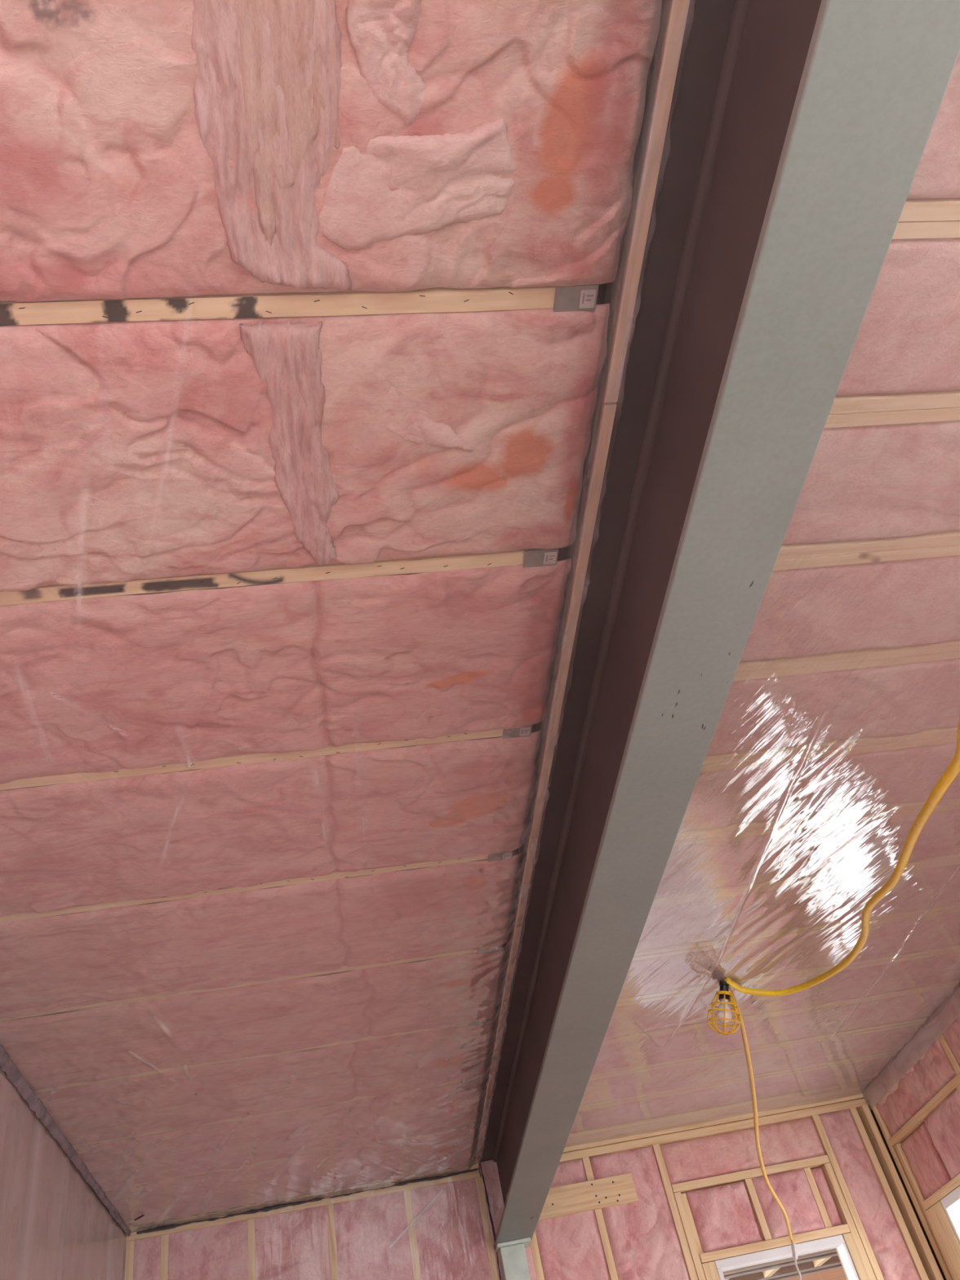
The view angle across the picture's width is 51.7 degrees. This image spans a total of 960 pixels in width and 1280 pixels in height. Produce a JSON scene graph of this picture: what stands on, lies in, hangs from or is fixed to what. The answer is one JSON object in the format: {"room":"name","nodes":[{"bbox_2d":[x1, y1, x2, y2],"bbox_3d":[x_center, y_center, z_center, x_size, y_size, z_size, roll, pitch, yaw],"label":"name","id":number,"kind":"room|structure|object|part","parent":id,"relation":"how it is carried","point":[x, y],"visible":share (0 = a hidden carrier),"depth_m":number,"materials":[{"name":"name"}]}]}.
{"room":"house under construction","nodes":[
{"label":"house under construction","id":0,"kind":"room"},
{"bbox_2d":[0,0,959,1227],"bbox_3d":[0.410,-0.186,2.493,4.318,0.347,8.387,-5,-44,-10],"label":"ceiling","id":1,"kind":"structure","parent":0,"point":[319,1013],"depth_m":2.34,"materials":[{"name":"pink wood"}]},
{"bbox_2d":[133,1164,475,1226],"bbox_3d":[-0.867,2.825,5.050,1.730,0.012,0.005,-5,-44,-10],"label":"bead","id":2,"kind":"object","parent":1,"relation":"attached to","point":[473,1164],"visible":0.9,"depth_m":5.00},
{"bbox_2d":[18,0,663,1226],"bbox_3d":[-0.710,0.892,3.086,1.797,0.077,5.573,-5,-44,-10],"label":"plastic sheet","id":3,"kind":"object","parent":1,"relation":"attached to","point":[481,1100],"depth_m":1.51,"materials":[{"name":"pink plastic"}]},
{"bbox_2d":[133,1214,144,1220],"bbox_3d":[-1.637,2.778,4.764,0.069,0.004,0.021,-36,-47,22],"label":"bead","id":4,"kind":"object","parent":3,"relation":"attached to","point":[141,1215],"visible":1,"depth_m":4.76},
{"bbox_3d":[-0.308,-0.742,1.474,0.226,0.032,0.475,-5,-44,-10],"label":"insulation strip","id":5,"kind":"part","parent":3,"relation":"part of","materials":[{"name":"pink plastic"}]},
{"bbox_3d":[-0.282,-0.764,1.447,0.136,0.022,0.399,-5,-44,-10],"label":"insulation strip","id":6,"kind":"part","parent":3,"relation":"part of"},
{"bbox_3d":[-0.344,-0.345,1.879,0.140,0.034,0.556,-7,-43,-8],"label":"insulation strip","id":7,"kind":"part","parent":3,"relation":"part of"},
{"bbox_2d":[346,0,426,126],"bbox_3d":[-0.123,-0.847,1.413,0.140,0.031,0.218,-5,-44,-10],"label":"insulation slab","id":8,"kind":"object","parent":1,"relation":"attached to","point":[381,33],"visible":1,"depth_m":1.41,"materials":[{"name":"pink fabric"}]},
{"bbox_2d":[318,118,515,251],"bbox_3d":[-0.104,-0.717,1.552,0.346,0.033,0.179,-13,-43,-1],"label":"insulation slab","id":9,"kind":"object","parent":1,"relation":"attached to","point":[442,181],"visible":1,"depth_m":1.55,"materials":[{"name":"pink fabric"}]},
{"bbox_2d":[374,372,473,451],"bbox_3d":[-0.132,-0.412,1.869,0.108,0.028,0.290,-35,-47,21],"label":"insulation slab","id":10,"kind":"object","parent":1,"relation":"attached to","point":[417,427],"visible":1,"depth_m":1.88,"materials":[{"name":"pink fabric"}]},
{"bbox_2d":[728,987,794,1244],"bbox_3d":[1.284,2.229,4.519,0.077,0.669,1.792,-16,-43,2],"label":"power cord","id":11,"kind":"object","parent":1,"relation":"hanging from","point":[742,1024],"visible":0.84,"depth_m":4.53,"materials":[{"name":"yellow rubber"}]},
{"bbox_2d":[791,1243,801,1279],"bbox_3d":[1.626,3.347,4.620,0.065,0.938,0.028,-5,-44,-10],"label":"connector","id":12,"kind":"object","parent":11,"relation":"hanging from","point":[793,1247],"visible":1,"depth_m":4.90,"materials":[{"name":"white plastic"}]},
{"bbox_2d":[644,724,959,1045],"bbox_3d":[1.328,0.794,3.519,2.018,0.014,5.334,-5,-44,-10],"label":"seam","id":13,"kind":"object","parent":1,"relation":"attached to","point":[743,900],"visible":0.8,"depth_m":3.87,"materials":[{"name":"clear plastic"}]},
{"bbox_2d":[706,717,959,1035],"bbox_3d":[1.110,0.632,2.244,1.070,1.444,3.918,-5,-44,-10],"label":"work light","id":14,"kind":"object","parent":1,"relation":"hanging from","point":[724,1014],"depth_m":3.29,"materials":[{"name":"yellow plastic"}]},
{"bbox_2d":[718,981,729,1000],"bbox_3d":[0.997,1.436,4.048,0.063,0.079,0.044,-33,-46,19],"label":"socket","id":15,"kind":"object","parent":14,"relation":"attached to","point":[723,993],"depth_m":4.03,"materials":[{"name":"black plastic"}]},
{"bbox_3d":[0.984,1.503,4.010,0.064,0.092,0.064,-5,-44,-10],"label":"bulb","id":16,"kind":"part","parent":14,"relation":"part of","materials":[{"name":"white glass"}]},
{"bbox_3d":[1.110,0.633,2.243,0.394,1.442,3.909,-12,-43,-2],"label":"power cord","id":17,"kind":"part","parent":14,"relation":"part of","materials":[{"name":"yellow rubber"}]},
{"bbox_2d":[124,1083,946,1279],"bbox_3d":[0.452,3.775,4.355,4.318,3.394,0.164,-5,-44,-10],"label":"wall","id":18,"kind":"structure","parent":0,"point":[704,1197],"depth_m":5.07,"materials":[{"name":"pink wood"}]},
{"bbox_3d":[-0.887,2.913,5.081,1.798,0.036,0.117,-5,-44,-10],"label":"plate","id":19,"kind":"part","parent":18,"relation":"part of","materials":[{"name":"brown wood"}]},
{"bbox_3d":[-0.894,2.882,5.106,1.798,0.038,0.124,-5,-44,-10],"label":"plate","id":20,"kind":"part","parent":18,"relation":"part of","materials":[{"name":"brown wood"}]},
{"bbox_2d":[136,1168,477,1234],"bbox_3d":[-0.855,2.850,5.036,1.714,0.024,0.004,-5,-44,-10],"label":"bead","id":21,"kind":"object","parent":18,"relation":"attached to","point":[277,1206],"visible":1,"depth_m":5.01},
{"bbox_2d":[480,1163,501,1279],"bbox_3d":[0.086,3.051,4.905,0.020,0.859,0.005,-5,-44,-10],"label":"bead","id":22,"kind":"object","parent":18,"relation":"attached to","point":[486,1192],"visible":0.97,"depth_m":5.02},
{"bbox_2d":[538,1173,638,1220],"bbox_3d":[0.507,2.888,5.127,0.614,0.132,0.023,-5,-44,-10],"label":"board","id":23,"kind":"object","parent":18,"relation":"attached to","point":[573,1198],"visible":0.79,"depth_m":5.13,"materials":[{"name":"brown wood"}]},
{"bbox_3d":[1.219,2.688,5.468,2.147,0.036,0.127,-5,-44,-10],"label":"plate","id":24,"kind":"part","parent":18,"relation":"part of","materials":[{"name":"brown wood"}]},
{"bbox_3d":[1.226,2.720,5.445,2.147,0.037,0.116,-5,-44,-10],"label":"plate","id":25,"kind":"part","parent":18,"relation":"part of","materials":[{"name":"brown wood"}]},
{"bbox_3d":[1.443,2.877,5.311,0.888,0.038,0.112,-5,-44,-10],"label":"header plate","id":26,"kind":"part","parent":18,"relation":"part of","materials":[{"name":"brown wood"}]},
{"bbox_3d":[1.504,3.111,5.085,0.811,0.038,0.116,-5,-44,-10],"label":"header plate","id":27,"kind":"part","parent":18,"relation":"part of","materials":[{"name":"brown wood"}]},
{"bbox_2d":[714,1234,859,1279],"bbox_3d":[1.636,3.588,4.621,0.697,1.314,0.104,-5,-44,-10],"label":"window","id":28,"kind":"structure","parent":18,"relation":"in","point":[837,1242],"depth_m":5.03,"materials":[{"name":"white plastic"}]},
{"bbox_3d":[1.306,3.619,4.565,0.024,1.242,0.104,-5,-44,-10],"label":"frame","id":29,"kind":"part","parent":28,"relation":"part of","materials":[{"name":"white plastic"}]},
{"bbox_3d":[1.971,3.558,4.679,0.013,1.242,0.104,-5,-44,-10],"label":"frame","id":30,"kind":"part","parent":28,"relation":"part of","materials":[{"name":"white plastic"}]},
{"bbox_2d":[865,982,959,1279],"bbox_3d":[2.711,0.776,1.823,0.158,3.394,8.182,-5,-44,-10],"label":"wall","id":31,"kind":"structure","parent":0,"point":[916,1109],"depth_m":4.99,"materials":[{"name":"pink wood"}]},
{"bbox_3d":[2.315,2.237,4.875,0.114,0.038,1.382,-5,-44,-10],"label":"header plate","id":32,"kind":"part","parent":31,"relation":"part of","materials":[{"name":"brown wood"}]},
{"bbox_3d":[2.375,2.448,4.631,0.116,0.038,1.323,-5,-44,-10],"label":"header plate","id":33,"kind":"part","parent":31,"relation":"part of","materials":[{"name":"brown wood"}]},
{"bbox_2d":[940,1186,959,1242],"bbox_3d":[2.500,3.007,4.159,0.098,1.439,0.851,-5,-44,-10],"label":"window","id":34,"kind":"structure","parent":31,"relation":"in","point":[951,1202],"depth_m":4.87,"materials":[{"name":"white plastic"}]},
{"bbox_3d":[2.373,2.511,4.633,0.098,0.044,0.851,-5,-44,-10],"label":"head frame","id":35,"kind":"part","parent":34,"relation":"part of","materials":[{"name":"white plastic"}]},
{"bbox_3d":[2.476,3.298,4.454,0.098,1.355,0.020,-5,-44,-10],"label":"frame","id":36,"kind":"part","parent":34,"relation":"part of","materials":[{"name":"white plastic"}]},
{"bbox_3d":[-1.338,1.144,1.129,0.149,3.394,8.183,-5,-44,-10],"label":"wall","id":37,"kind":"structure","parent":0,"visible":0},
{"bbox_2d":[0,1065,126,1279],"bbox_3d":[-1.498,2.404,3.170,0.012,1.758,3.241,-5,-44,-10],"label":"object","id":38,"kind":"structure","parent":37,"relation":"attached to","point":[54,1225],"depth_m":3.66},
{"bbox_2d":[0,1044,131,1236],"bbox_3d":[-1.642,1.922,3.844,0.027,0.055,2.906,-5,-44,-10],"label":"smear","id":39,"kind":"object","parent":37,"relation":"attached to","point":[35,1104],"visible":1,"depth_m":3.76,"materials":[{"name":"grey"}]},
{"bbox_3d":[1.003,2.139,0.268,4.318,0.040,8.387,-5,-44,-10],"label":"floor","id":40,"kind":"structure","parent":0,"visible":0},
{"bbox_2d":[495,1237,530,1279],"bbox_3d":[0.406,3.948,4.002,0.168,2.683,0.124,-5,-44,-10],"label":"steel column","id":41,"kind":"structure","parent":40,"relation":"on","point":[512,1254],"depth_m":4.83,"materials":[{"name":"grey metal"}]},
{"bbox_3d":[0.164,3.001,4.909,0.168,0.016,0.124,-5,-44,-10],"label":"cap plate","id":42,"kind":"part","parent":41,"relation":"part of","materials":[{"name":"green paint"}]},
{"bbox_2d":[480,0,959,1249],"bbox_3d":[0.359,0.086,2.242,0.186,0.429,8.014,-5,-44,-10],"label":"steel beam","id":43,"kind":"structure","parent":41,"relation":"on","point":[797,131],"depth_m":1.72,"materials":[{"name":"grey metal"}]},
{"bbox_2d":[469,0,689,1161],"bbox_3d":[0.123,0.695,3.312,0.026,0.285,5.602,-5,-44,-10],"label":"strip","id":44,"kind":"object","parent":43,"relation":"attached to","point":[663,69],"visible":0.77,"depth_m":1.91,"materials":[{"name":"brown wood"}]},
{"label":"outside","id":45,"kind":"structure","parent":0,"visible":0},
{"bbox_2d":[722,1248,847,1279],"bbox_3d":[-0.385,5.531,7.098,5.458,0.084,6.180,-5,-44,-10],"label":"ceiling","id":46,"kind":"structure","parent":45,"point":[826,1264],"depth_m":5.58,"materials":[{"name":"brown wood"}]}
]}

